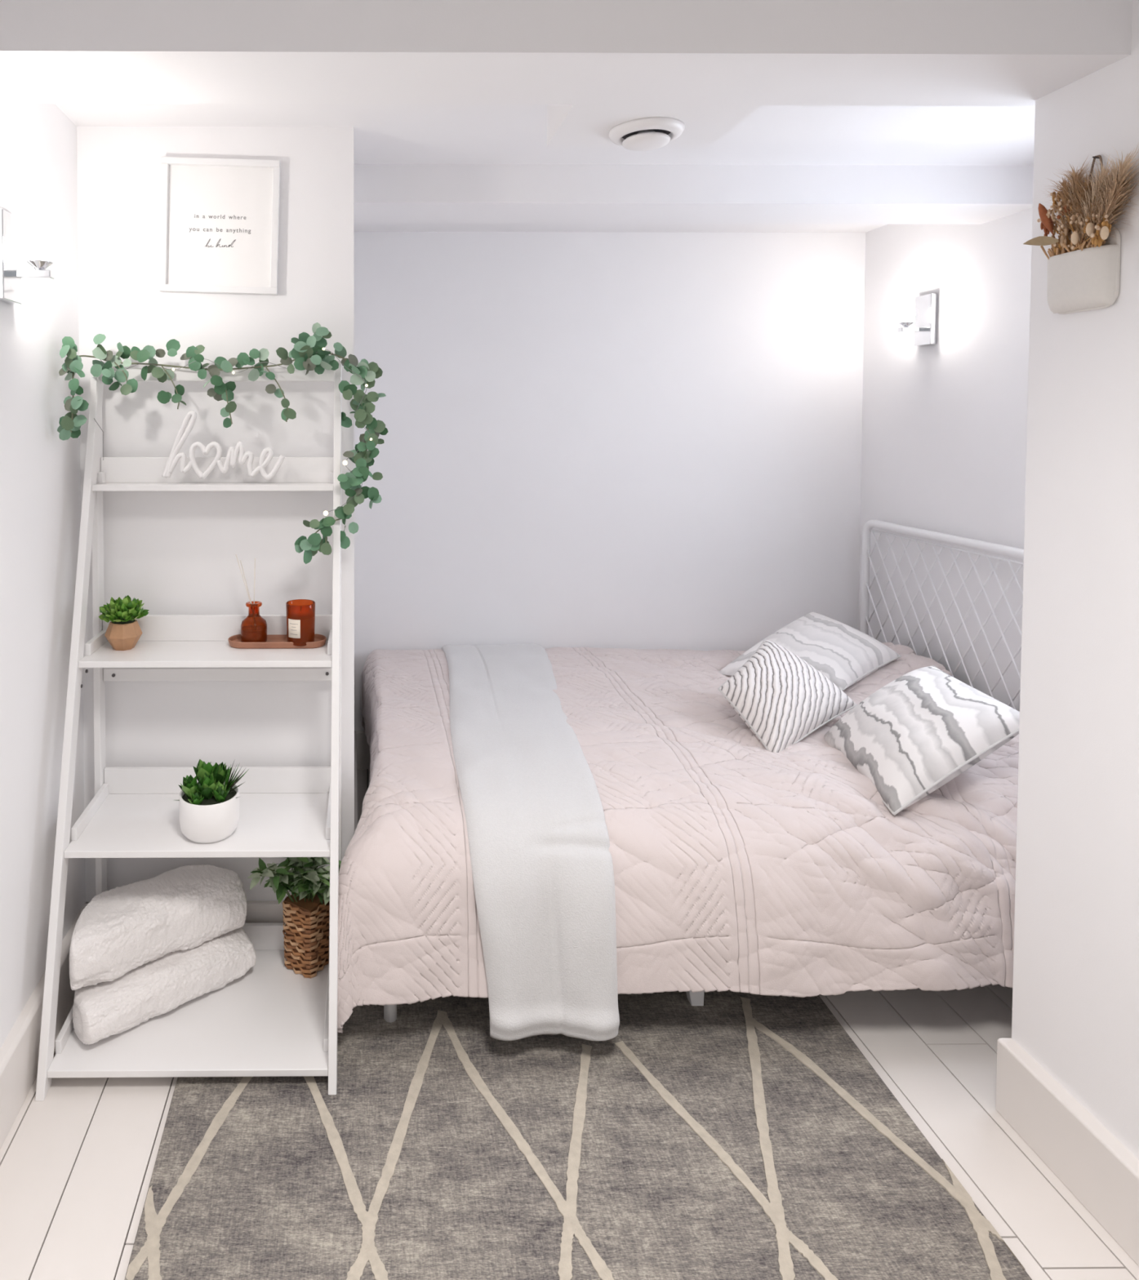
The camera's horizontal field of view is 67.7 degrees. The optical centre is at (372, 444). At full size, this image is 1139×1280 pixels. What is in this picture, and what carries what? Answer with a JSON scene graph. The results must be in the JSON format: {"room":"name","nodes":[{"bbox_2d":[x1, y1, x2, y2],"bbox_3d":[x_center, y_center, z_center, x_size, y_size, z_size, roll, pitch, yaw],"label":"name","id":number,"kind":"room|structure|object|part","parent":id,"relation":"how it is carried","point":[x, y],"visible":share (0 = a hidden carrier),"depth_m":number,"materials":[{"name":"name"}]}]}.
{"room":"bedroom","nodes":[
{"label":"bedroom","id":0,"kind":"room"},
{"bbox_2d":[0,102,84,1048],"bbox_3d":[-0.844,0.249,0.676,0.120,2.460,3.149,0,2,0],"label":"wall","id":1,"kind":"structure","parent":0,"point":[40,473],"depth_m":1.91,"materials":[{"name":"paint"}]},
{"bbox_2d":[0,208,54,304],"bbox_3d":[-0.738,-0.399,1.744,0.109,0.187,0.092,0,2,0],"label":"wall sconce","id":2,"kind":"object","parent":1,"relation":"attached to","point":[39,247],"visible":1,"depth_m":1.73,"materials":[{"name":"silver metal"}]},
{"bbox_3d":[-0.781,-0.399,1.744,0.024,0.187,0.092,0,2,0],"label":"plate","id":3,"kind":"part","parent":2,"relation":"part of","materials":[{"name":"silver metal"}]},
{"bbox_3d":[-0.728,-0.363,1.746,0.086,0.016,0.026,0,2,0],"label":"arm","id":4,"kind":"part","parent":2,"relation":"part of","materials":[{"name":"silver metal"}]},
{"bbox_3d":[-0.711,-0.419,1.744,0.050,0.058,0.050,0,2,0],"label":"glass globe","id":5,"kind":"part","parent":2,"relation":"part of"},
{"bbox_2d":[0,902,89,1148],"bbox_3d":[-0.772,1.398,0.703,0.034,0.160,3.129,0,2,0],"label":"baseboard","id":6,"kind":"structure","parent":1,"relation":"attached to","point":[19,1052],"depth_m":1.81,"materials":[{"name":"white paint"}]},
{"bbox_2d":[76,126,354,902],"bbox_3d":[-0.489,0.255,2.901,0.866,2.306,1.333,0,2,0],"label":"wall","id":7,"kind":"structure","parent":0,"point":[174,553],"depth_m":2.23,"materials":[{"name":"paint"}]},
{"bbox_2d":[86,900,329,923],"bbox_3d":[-0.417,1.349,2.265,0.760,0.160,0.020,0,2,0],"label":"baseboard","id":8,"kind":"structure","parent":7,"relation":"attached to","point":[256,911],"depth_m":2.25,"materials":[{"name":"white paint"}]},
{"bbox_2d":[158,156,280,295],"bbox_3d":[-0.411,-0.587,2.196,0.326,0.365,0.023,0,2,0],"label":"picture frame","id":9,"kind":"object","parent":7,"relation":"attached to","point":[220,217],"visible":1,"depth_m":2.20,"materials":[{"name":"white wood"}]},
{"bbox_2d":[323,496,353,515],"bbox_3d":[-0.079,0.152,2.067,0.074,0.048,0.088,0,2,7],"label":"fairy lights","id":10,"kind":"object","parent":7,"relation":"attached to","point":[326,513],"depth_m":2.03,"materials":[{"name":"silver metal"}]},
{"bbox_2d":[342,457,352,472],"bbox_3d":[-0.056,0.049,2.061,0.022,0.036,0.088,0,2,7],"label":"fairy lights","id":11,"kind":"object","parent":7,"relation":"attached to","point":[344,462],"depth_m":2.06,"materials":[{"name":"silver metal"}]},
{"bbox_2d":[354,731,357,831],"bbox_3d":[-0.061,1.329,2.889,0.018,0.160,1.233,0,2,-1],"label":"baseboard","id":12,"kind":"structure","parent":7,"relation":"attached to","point":[355,732],"depth_m":2.98,"materials":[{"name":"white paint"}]},
{"bbox_2d":[54,103,1035,232],"bbox_3d":[0.647,-0.920,2.617,3.093,0.100,1.845,0,2,0],"label":"ceiling","id":13,"kind":"structure","parent":0,"point":[384,134],"depth_m":2.28,"materials":[{"name":"paint"}]},
{"bbox_2d":[0,0,1132,106],"bbox_3d":[0.466,-0.863,1.601,2.536,0.296,0.246,0,2,0],"label":"bulkhead","id":14,"kind":"object","parent":13,"relation":"attached to","point":[560,52],"visible":1,"depth_m":1.49,"materials":[{"name":"paint"}]},
{"bbox_2d":[546,104,760,146],"bbox_3d":[0.625,-0.790,1.859,0.398,0.132,0.262,0,2,0],"label":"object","id":15,"kind":"structure","parent":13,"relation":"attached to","point":[566,125],"depth_m":1.83,"materials":[{"name":"paint"}]},
{"bbox_2d":[608,116,684,151],"bbox_3d":[0.631,-0.704,1.881,0.166,0.040,0.166,0,2,0],"label":"air vent","id":16,"kind":"object","parent":15,"relation":"attached to","point":[645,134],"visible":1,"depth_m":1.84,"materials":[{"name":"white plastic"}]},
{"bbox_2d":[353,164,1033,224],"bbox_3d":[0.998,-0.817,2.664,2.209,0.128,0.264,0,2,0],"label":"bulkhead","id":17,"kind":"object","parent":13,"relation":"attached to","point":[446,193],"visible":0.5,"depth_m":2.54,"materials":[{"name":"paint"}]},
{"bbox_2d":[0,768,1138,1279],"bbox_3d":[0.657,1.487,1.384,3.093,0.060,4.462,0,2,0],"label":"floor","id":18,"kind":"structure","parent":0,"point":[77,1163],"depth_m":1.67,"materials":[{"name":"white wood"}]},
{"bbox_2d":[35,360,342,1101],"bbox_3d":[-0.413,0.609,2.009,0.663,1.655,0.479,0,2,0],"label":"ladder shelf","id":19,"kind":"object","parent":18,"relation":"on","point":[272,1020],"visible":0.81,"depth_m":2.06,"materials":[{"name":"white paint"}]},
{"bbox_3d":[-0.718,1.369,2.040,0.014,0.030,0.358,0,2,0],"label":"rail","id":20,"kind":"part","parent":19,"relation":"part of","materials":[{"name":"white paint"}]},
{"bbox_3d":[-0.734,0.609,2.007,0.020,1.655,0.479,0,2,0],"label":"leg","id":21,"kind":"part","parent":19,"relation":"part of","materials":[{"name":"white paint"}]},
{"bbox_3d":[-0.719,0.934,2.083,0.014,0.030,0.244,0,2,0],"label":"rail","id":22,"kind":"part","parent":19,"relation":"part of","materials":[{"name":"white paint"}]},
{"bbox_3d":[-0.719,0.516,2.125,0.014,0.030,0.134,0,2,0],"label":"rail","id":23,"kind":"part","parent":19,"relation":"part of","materials":[{"name":"white paint"}]},
{"bbox_3d":[-0.736,0.626,2.196,0.018,1.610,0.045,0,2,0],"label":"leg","id":24,"kind":"part","parent":19,"relation":"part of","materials":[{"name":"white paint"}]},
{"bbox_2d":[93,418,103,460],"bbox_3d":[-0.696,-0.014,2.136,0.024,0.105,0.088,0,2,7],"label":"fairy lights","id":25,"kind":"object","parent":19,"relation":"attached to","point":[94,419],"depth_m":2.14,"materials":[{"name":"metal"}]},
{"bbox_3d":[-0.720,0.088,2.167,0.014,0.030,0.022,0,2,0],"label":"rail","id":26,"kind":"part","parent":19,"relation":"part of","materials":[{"name":"white paint"}]},
{"bbox_2d":[97,595,149,650],"bbox_3d":[-0.647,0.463,2.126,0.127,0.136,0.113,-1,2,-17],"label":"potted plant","id":27,"kind":"object","parent":19,"relation":"on","point":[123,632],"visible":1,"depth_m":2.10,"materials":[{"name":"green plant"}]},
{"bbox_3d":[-0.649,0.496,2.127,0.088,0.070,0.088,0,2,9],"label":"faceted pot","id":28,"kind":"part","parent":27,"relation":"part of","materials":[{"name":"ceramic"}]},
{"bbox_2d":[72,927,255,1044],"bbox_3d":[-0.521,1.327,2.046,0.457,0.112,0.181,-1,2,-39],"label":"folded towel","id":29,"kind":"object","parent":19,"relation":"on","point":[155,988],"visible":0.69,"depth_m":1.97,"materials":[{"name":"white fabric"}]},
{"bbox_2d":[69,864,246,990],"bbox_3d":[-0.554,1.201,2.075,0.458,0.156,0.189,-1,2,-35],"label":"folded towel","id":30,"kind":"object","parent":29,"relation":"on","point":[121,930],"visible":1,"depth_m":2.02,"materials":[{"name":"white fabric"}]},
{"bbox_2d":[174,759,248,843],"bbox_3d":[-0.396,0.864,1.997,0.156,0.175,0.146,1,2,33],"label":"potted succulent","id":31,"kind":"object","parent":19,"relation":"on","point":[209,806],"visible":1,"depth_m":1.96,"materials":[{"name":"white ceramic"}]},
{"bbox_2d":[178,781,239,843],"bbox_3d":[-0.400,0.901,2.002,0.145,0.100,0.145,0,2,0],"label":"pot","id":32,"kind":"object","parent":31,"relation":"attached to","point":[211,817],"depth_m":1.94,"materials":[{"name":"white ceramic"}]},
{"bbox_2d":[57,322,387,564],"bbox_3d":[-0.372,-0.008,2.082,0.826,0.618,0.190,0,2,0],"label":"eucalyptus garland","id":33,"kind":"object","parent":19,"relation":"on","point":[305,346],"visible":0.98,"depth_m":2.10},
{"bbox_3d":[-0.654,-0.179,2.127,0.053,0.075,0.007,1,2,35],"label":"stem","id":34,"kind":"part","parent":33,"relation":"part of","materials":[{"name":"green plant"}]},
{"bbox_2d":[121,360,195,370],"bbox_3d":[-0.538,-0.200,2.111,0.192,0.022,0.088,0,2,7],"label":"fairy lights","id":35,"kind":"object","parent":33,"relation":"attached to","point":[172,369],"depth_m":2.12,"materials":[{"name":"silver metal"}]},
{"bbox_3d":[-0.530,-0.150,2.136,0.063,0.117,0.005,1,2,30],"label":"stem","id":36,"kind":"part","parent":33,"relation":"part of","materials":[{"name":"green plant"}]},
{"bbox_3d":[-0.401,-0.126,2.127,0.080,0.147,0.007,1,2,23],"label":"stem","id":37,"kind":"part","parent":33,"relation":"part of","materials":[{"name":"green plant"}]},
{"bbox_3d":[-0.384,-0.026,2.094,0.753,0.428,0.141,0,2,0],"label":"stem","id":38,"kind":"part","parent":33,"relation":"part of","materials":[{"name":"green plant"}]},
{"bbox_2d":[230,361,265,373],"bbox_3d":[-0.306,-0.193,2.084,0.088,0.028,0.088,0,2,7],"label":"fairy lights","id":39,"kind":"object","parent":33,"relation":"attached to","point":[233,372],"depth_m":2.13,"materials":[{"name":"silver metal"}]},
{"bbox_3d":[-0.251,-0.131,2.131,0.065,0.144,0.011,1,2,18],"label":"stem","id":40,"kind":"part","parent":33,"relation":"part of","materials":[{"name":"green plant"}]},
{"bbox_2d":[321,347,367,409],"bbox_3d":[-0.064,-0.163,2.055,0.112,0.151,0.088,0,2,7],"label":"fairy lights","id":41,"kind":"object","parent":33,"relation":"attached to","point":[323,348],"depth_m":2.08,"materials":[{"name":"silver metal"}]},
{"bbox_2d":[161,410,284,479],"bbox_3d":[-0.389,0.002,2.126,0.322,0.181,0.018,0,2,0],"label":"home sign","id":42,"kind":"object","parent":19,"relation":"on","point":[174,457],"visible":1,"depth_m":2.12,"materials":[{"name":"white paint"}]},
{"bbox_2d":[227,634,326,648],"bbox_3d":[-0.251,0.520,2.158,0.259,0.018,0.086,0,2,0],"label":"tray","id":43,"kind":"object","parent":19,"relation":"on","point":[279,641],"visible":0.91,"depth_m":2.12,"materials":[{"name":"brown wood"}]},
{"bbox_2d":[235,554,266,642],"bbox_3d":[-0.314,0.405,2.153,0.073,0.232,0.069,2,3,44],"label":"reed diffuser","id":44,"kind":"object","parent":43,"relation":"on","point":[253,627],"visible":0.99,"depth_m":2.13,"materials":[{"name":"orange glass"}]},
{"bbox_2d":[240,600,266,642],"bbox_3d":[-0.313,0.469,2.154,0.069,0.104,0.069,0,2,0],"label":"bottle","id":45,"kind":"object","parent":44,"relation":"attached to","point":[254,627],"depth_m":2.13,"materials":[{"name":"orange glass"}]},
{"bbox_2d":[285,599,315,646],"bbox_3d":[-0.189,0.469,2.146,0.077,0.106,0.078,0,2,0],"label":"candle","id":46,"kind":"object","parent":43,"relation":"on","point":[300,613],"visible":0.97,"depth_m":2.11,"materials":[{"name":"orange glass"}]},
{"bbox_2d":[247,857,341,978],"bbox_3d":[-0.169,1.182,2.150,0.302,0.396,0.178,0,2,0],"label":"potted plant","id":47,"kind":"object","parent":19,"relation":"on","point":[306,913],"visible":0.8,"depth_m":2.13,"materials":[{"name":"brown wicker"}]},
{"bbox_3d":[-0.245,1.159,2.122,0.090,0.109,0.050,0,2,0],"label":"stem","id":48,"kind":"part","parent":47,"relation":"part of","materials":[{"name":"green plant"}]},
{"bbox_3d":[-0.226,1.156,2.122,0.067,0.116,0.050,0,2,0],"label":"stem","id":49,"kind":"part","parent":47,"relation":"part of","materials":[{"name":"green plant"}]},
{"bbox_3d":[-0.106,1.369,2.045,0.014,0.030,0.358,0,2,0],"label":"rail","id":50,"kind":"part","parent":19,"relation":"part of","materials":[{"name":"white paint"}]},
{"bbox_3d":[-0.107,0.934,2.088,0.014,0.030,0.244,0,2,0],"label":"rail","id":51,"kind":"part","parent":19,"relation":"part of","materials":[{"name":"white paint"}]},
{"bbox_3d":[-0.107,0.516,2.130,0.014,0.030,0.134,0,2,0],"label":"rail","id":52,"kind":"part","parent":19,"relation":"part of","materials":[{"name":"white paint"}]},
{"bbox_3d":[-0.108,0.088,2.172,0.014,0.030,0.022,0,2,0],"label":"rail","id":53,"kind":"part","parent":19,"relation":"part of","materials":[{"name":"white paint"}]},
{"bbox_3d":[-0.091,0.609,2.012,0.019,1.655,0.479,0,2,0],"label":"leg","id":54,"kind":"part","parent":19,"relation":"part of","materials":[{"name":"white paint"}]},
{"bbox_3d":[-0.092,0.626,2.201,0.017,1.610,0.045,0,2,0],"label":"leg","id":55,"kind":"part","parent":19,"relation":"part of","materials":[{"name":"white paint"}]},
{"bbox_2d":[124,989,1031,1279],"bbox_3d":[0.358,1.445,1.569,1.621,0.012,1.800,0,2,0],"label":"area rug","id":56,"kind":"object","parent":18,"relation":"on","point":[735,1135],"visible":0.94,"depth_m":1.63,"materials":[{"name":"grey carpet"}]},
{"bbox_2d":[383,520,1023,1022],"bbox_3d":[1.040,0.869,2.713,2.034,1.090,1.442,0,2,0],"label":"bed","id":57,"kind":"object","parent":18,"relation":"on","point":[696,998],"visible":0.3,"depth_m":2.90,"materials":[{"name":"white metal"}]},
{"bbox_3d":[0.044,1.336,2.029,0.032,0.200,0.033,0,2,0],"label":"leg","id":58,"kind":"part","parent":57,"relation":"part of","materials":[{"name":"white metal"}]},
{"bbox_3d":[0.812,1.350,2.085,0.064,0.170,0.050,0,2,0],"label":"leg","id":59,"kind":"part","parent":57,"relation":"part of","materials":[{"name":"white metal"}]},
{"bbox_3d":[2.033,0.847,3.276,0.006,0.302,0.200,0,2,0],"label":"rod","id":60,"kind":"part","parent":57,"relation":"part of","materials":[{"name":"white metal"}]},
{"bbox_3d":[2.039,0.417,3.317,0.006,0.137,0.092,0,2,0],"label":"rod","id":61,"kind":"part","parent":57,"relation":"part of","materials":[{"name":"white metal"}]},
{"bbox_3d":[2.034,0.781,3.230,0.006,0.438,0.288,0,2,0],"label":"rod","id":62,"kind":"part","parent":57,"relation":"part of","materials":[{"name":"white metal"}]},
{"bbox_3d":[2.039,0.486,3.275,0.006,0.272,0.180,0,2,0],"label":"rod","id":63,"kind":"part","parent":57,"relation":"part of","materials":[{"name":"white metal"}]},
{"bbox_3d":[2.034,0.715,3.184,0.006,0.573,0.376,0,2,0],"label":"rod","id":64,"kind":"part","parent":57,"relation":"part of","materials":[{"name":"white metal"}]},
{"bbox_3d":[2.040,0.555,3.233,0.006,0.407,0.268,0,2,0],"label":"rod","id":65,"kind":"part","parent":57,"relation":"part of","materials":[{"name":"white metal"}]},
{"bbox_3d":[2.035,0.679,3.119,0.006,0.648,0.425,0,2,0],"label":"rod","id":66,"kind":"part","parent":57,"relation":"part of","materials":[{"name":"white metal"}]},
{"bbox_3d":[2.040,0.624,3.191,0.006,0.542,0.356,0,2,0],"label":"rod","id":67,"kind":"part","parent":57,"relation":"part of","materials":[{"name":"white metal"}]},
{"bbox_3d":[2.035,0.682,3.031,0.006,0.648,0.425,0,2,0],"label":"rod","id":68,"kind":"part","parent":57,"relation":"part of","materials":[{"name":"white metal"}]},
{"bbox_3d":[2.040,0.678,3.139,0.006,0.648,0.425,0,2,0],"label":"rod","id":69,"kind":"part","parent":57,"relation":"part of","materials":[{"name":"white metal"}]},
{"bbox_3d":[2.036,0.685,2.943,0.006,0.648,0.425,0,2,0],"label":"rod","id":70,"kind":"part","parent":57,"relation":"part of","materials":[{"name":"white metal"}]},
{"bbox_3d":[2.041,0.681,3.051,0.006,0.648,0.425,0,2,0],"label":"rod","id":71,"kind":"part","parent":57,"relation":"part of","materials":[{"name":"white metal"}]},
{"bbox_3d":[2.041,0.870,2.697,0.031,1.090,1.396,0,2,0],"label":"headboard rail","id":72,"kind":"part","parent":57,"relation":"part of","materials":[{"name":"white metal"}]},
{"bbox_3d":[2.037,0.687,2.855,0.006,0.648,0.425,0,2,0],"label":"rod","id":73,"kind":"part","parent":57,"relation":"part of","materials":[{"name":"white metal"}]},
{"bbox_3d":[2.041,0.370,2.682,0.008,0.008,1.305,0,2,0],"label":"rod","id":74,"kind":"part","parent":57,"relation":"part of","materials":[{"name":"white metal"}]},
{"bbox_3d":[2.042,0.684,2.963,0.006,0.648,0.425,0,2,0],"label":"rod","id":75,"kind":"part","parent":57,"relation":"part of","materials":[{"name":"white metal"}]},
{"bbox_3d":[2.037,0.690,2.767,0.006,0.648,0.425,0,2,0],"label":"rod","id":76,"kind":"part","parent":57,"relation":"part of","materials":[{"name":"white metal"}]},
{"bbox_3d":[2.042,0.687,2.875,0.006,0.648,0.425,0,2,0],"label":"rod","id":77,"kind":"part","parent":57,"relation":"part of","materials":[{"name":"white metal"}]},
{"bbox_3d":[2.038,0.693,2.679,0.006,0.648,0.425,0,2,0],"label":"rod","id":78,"kind":"part","parent":57,"relation":"part of","materials":[{"name":"white metal"}]},
{"bbox_3d":[2.043,0.690,2.788,0.006,0.648,0.425,0,2,0],"label":"rod","id":79,"kind":"part","parent":57,"relation":"part of","materials":[{"name":"white metal"}]},
{"bbox_3d":[2.039,0.696,2.591,0.006,0.648,0.425,0,2,0],"label":"rod","id":80,"kind":"part","parent":57,"relation":"part of","materials":[{"name":"white metal"}]},
{"bbox_3d":[2.044,0.692,2.700,0.006,0.648,0.425,0,2,0],"label":"rod","id":81,"kind":"part","parent":57,"relation":"part of","materials":[{"name":"white metal"}]},
{"bbox_3d":[2.039,0.699,2.504,0.006,0.648,0.425,0,2,0],"label":"rod","id":82,"kind":"part","parent":57,"relation":"part of","materials":[{"name":"white metal"}]},
{"bbox_3d":[2.045,0.695,2.612,0.006,0.648,0.425,0,2,0],"label":"rod","id":83,"kind":"part","parent":57,"relation":"part of","materials":[{"name":"white metal"}]},
{"bbox_3d":[2.045,0.698,2.524,0.006,0.648,0.425,0,2,0],"label":"rod","id":84,"kind":"part","parent":57,"relation":"part of","materials":[{"name":"white metal"}]},
{"bbox_3d":[2.040,0.701,2.416,0.006,0.648,0.425,0,2,0],"label":"rod","id":85,"kind":"part","parent":57,"relation":"part of","materials":[{"name":"white metal"}]},
{"bbox_3d":[1.021,1.105,2.737,1.985,0.223,1.415,0,2,0],"label":"mattress","id":86,"kind":"object","parent":57,"relation":"on","visible":0},
{"bbox_2d":[337,642,1018,1032],"bbox_3d":[0.963,1.054,2.691,2.137,0.574,1.634,0,2,0],"label":"duvet","id":87,"kind":"object","parent":86,"relation":"on","point":[740,865],"visible":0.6,"depth_m":1.97,"materials":[{"name":"fabric"}]},
{"bbox_2d":[440,643,619,1040],"bbox_3d":[0.461,1.091,2.677,0.429,0.513,1.669,0,2,3],"label":"throw blanket","id":88,"kind":"object","parent":87,"relation":"on","point":[541,860],"visible":1,"depth_m":1.95,"materials":[{"name":"white fabric"}]},
{"bbox_2d":[717,639,856,752],"bbox_3d":[1.240,0.763,2.508,0.410,0.239,0.272,-1,2,-31],"label":"cushion","id":89,"kind":"object","parent":87,"relation":"on","point":[780,697],"visible":0.99,"depth_m":2.42,"materials":[{"name":"white fabric"}]},
{"bbox_2d":[718,611,901,690],"bbox_3d":[1.597,0.761,2.961,0.536,0.193,0.388,-1,2,-26],"label":"cushion","id":90,"kind":"object","parent":87,"relation":"on","point":[842,653],"visible":0.73,"depth_m":2.91,"materials":[{"name":"fabric"}]},
{"bbox_2d":[823,665,1019,815],"bbox_3d":[1.482,0.781,2.232,0.375,0.270,0.415,0,2,0],"label":"cushion","id":91,"kind":"object","parent":87,"relation":"on","point":[916,733],"visible":0.91,"depth_m":2.11,"materials":[{"name":"fabric"}]},
{"bbox_2d":[353,231,865,730],"bbox_3d":[1.047,0.235,3.540,2.319,2.306,0.120,0,2,0],"label":"wall","id":92,"kind":"structure","parent":0,"point":[633,440],"depth_m":3.47,"materials":[{"name":"paint"}]},
{"bbox_2d":[354,730,370,768],"bbox_3d":[1.002,1.310,3.508,2.169,0.160,0.020,0,2,0],"label":"baseboard","id":93,"kind":"structure","parent":92,"relation":"attached to","point":[363,755],"depth_m":3.49,"materials":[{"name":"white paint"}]},
{"bbox_2d":[857,208,1032,711],"bbox_3d":[2.154,0.266,2.566,0.120,2.306,1.885,0,2,0],"label":"wall","id":94,"kind":"structure","parent":0,"point":[944,422],"depth_m":2.94,"materials":[{"name":"paint"}]},
{"bbox_2d":[897,293,937,346],"bbox_3d":[2.035,-0.467,3.065,0.109,0.187,0.092,0,2,0],"label":"wall sconce","id":95,"kind":"object","parent":94,"relation":"attached to","point":[924,313],"visible":1,"depth_m":3.05,"materials":[{"name":"silver metal"}]},
{"bbox_3d":[2.008,-0.487,3.064,0.050,0.058,0.050,0,2,0],"label":"glass globe","id":96,"kind":"part","parent":95,"relation":"part of"},
{"bbox_3d":[2.025,-0.431,3.066,0.086,0.016,0.026,0,2,0],"label":"arm","id":97,"kind":"part","parent":95,"relation":"part of","materials":[{"name":"silver metal"}]},
{"bbox_3d":[2.078,-0.467,3.065,0.024,0.187,0.092,0,2,0],"label":"plate","id":98,"kind":"part","parent":95,"relation":"part of","materials":[{"name":"silver metal"}]},
{"bbox_2d":[1011,0,1138,1159],"bbox_3d":[1.812,0.257,0.431,0.837,2.460,2.617,0,2,0],"label":"wall","id":99,"kind":"structure","parent":0,"point":[1075,988],"depth_m":1.58,"materials":[{"name":"paint"}]},
{"bbox_2d":[995,1037,1138,1266],"bbox_3d":[1.381,1.406,0.464,0.036,0.160,2.616,0,2,0],"label":"baseboard","id":100,"kind":"structure","parent":99,"relation":"attached to","point":[1095,1166],"depth_m":1.58,"materials":[{"name":"white paint"}]},
{"bbox_2d":[1047,155,1120,314],"bbox_3d":[1.367,-0.405,1.580,0.036,0.293,0.147,0,2,0],"label":"wall planter","id":101,"kind":"object","parent":99,"relation":"attached to","point":[1087,279],"visible":0.93,"depth_m":1.55,"materials":[{"name":"ceramic"}]},
{"bbox_2d":[1022,142,1138,259],"bbox_3d":[1.344,-0.453,1.539,0.077,0.194,0.229,0,2,0],"label":"bouquet","id":102,"kind":"object","parent":101,"relation":"in","point":[1089,214],"visible":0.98,"depth_m":1.55,"materials":[{"name":"brown plant"}]},
{"bbox_3d":[1.357,-0.413,1.595,0.021,0.109,0.023,0,2,0],"label":"plume stem","id":103,"kind":"part","parent":102,"relation":"part of","materials":[{"name":"brown plant"}]},
{"bbox_3d":[1.355,-0.407,1.575,0.017,0.099,0.033,0,2,0],"label":"stem","id":104,"kind":"part","parent":102,"relation":"part of","materials":[{"name":"brown plant"}]},
{"bbox_3d":[1.352,-0.376,1.570,0.020,0.038,0.113,0,2,0],"label":"stem","id":105,"kind":"part","parent":102,"relation":"part of","materials":[{"name":"beige plant"}]},
{"bbox_3d":[1.381,-0.335,1.583,0.008,0.154,0.147,0,2,0],"label":"plate","id":106,"kind":"part","parent":101,"relation":"part of","materials":[{"name":"ceramic"}]},
{"bbox_3d":[1.376,-0.488,1.542,0.010,0.124,0.051,0,2,0],"label":"hanging cord","id":107,"kind":"part","parent":101,"relation":"part of","materials":[{"name":"wicker"}]}
]}

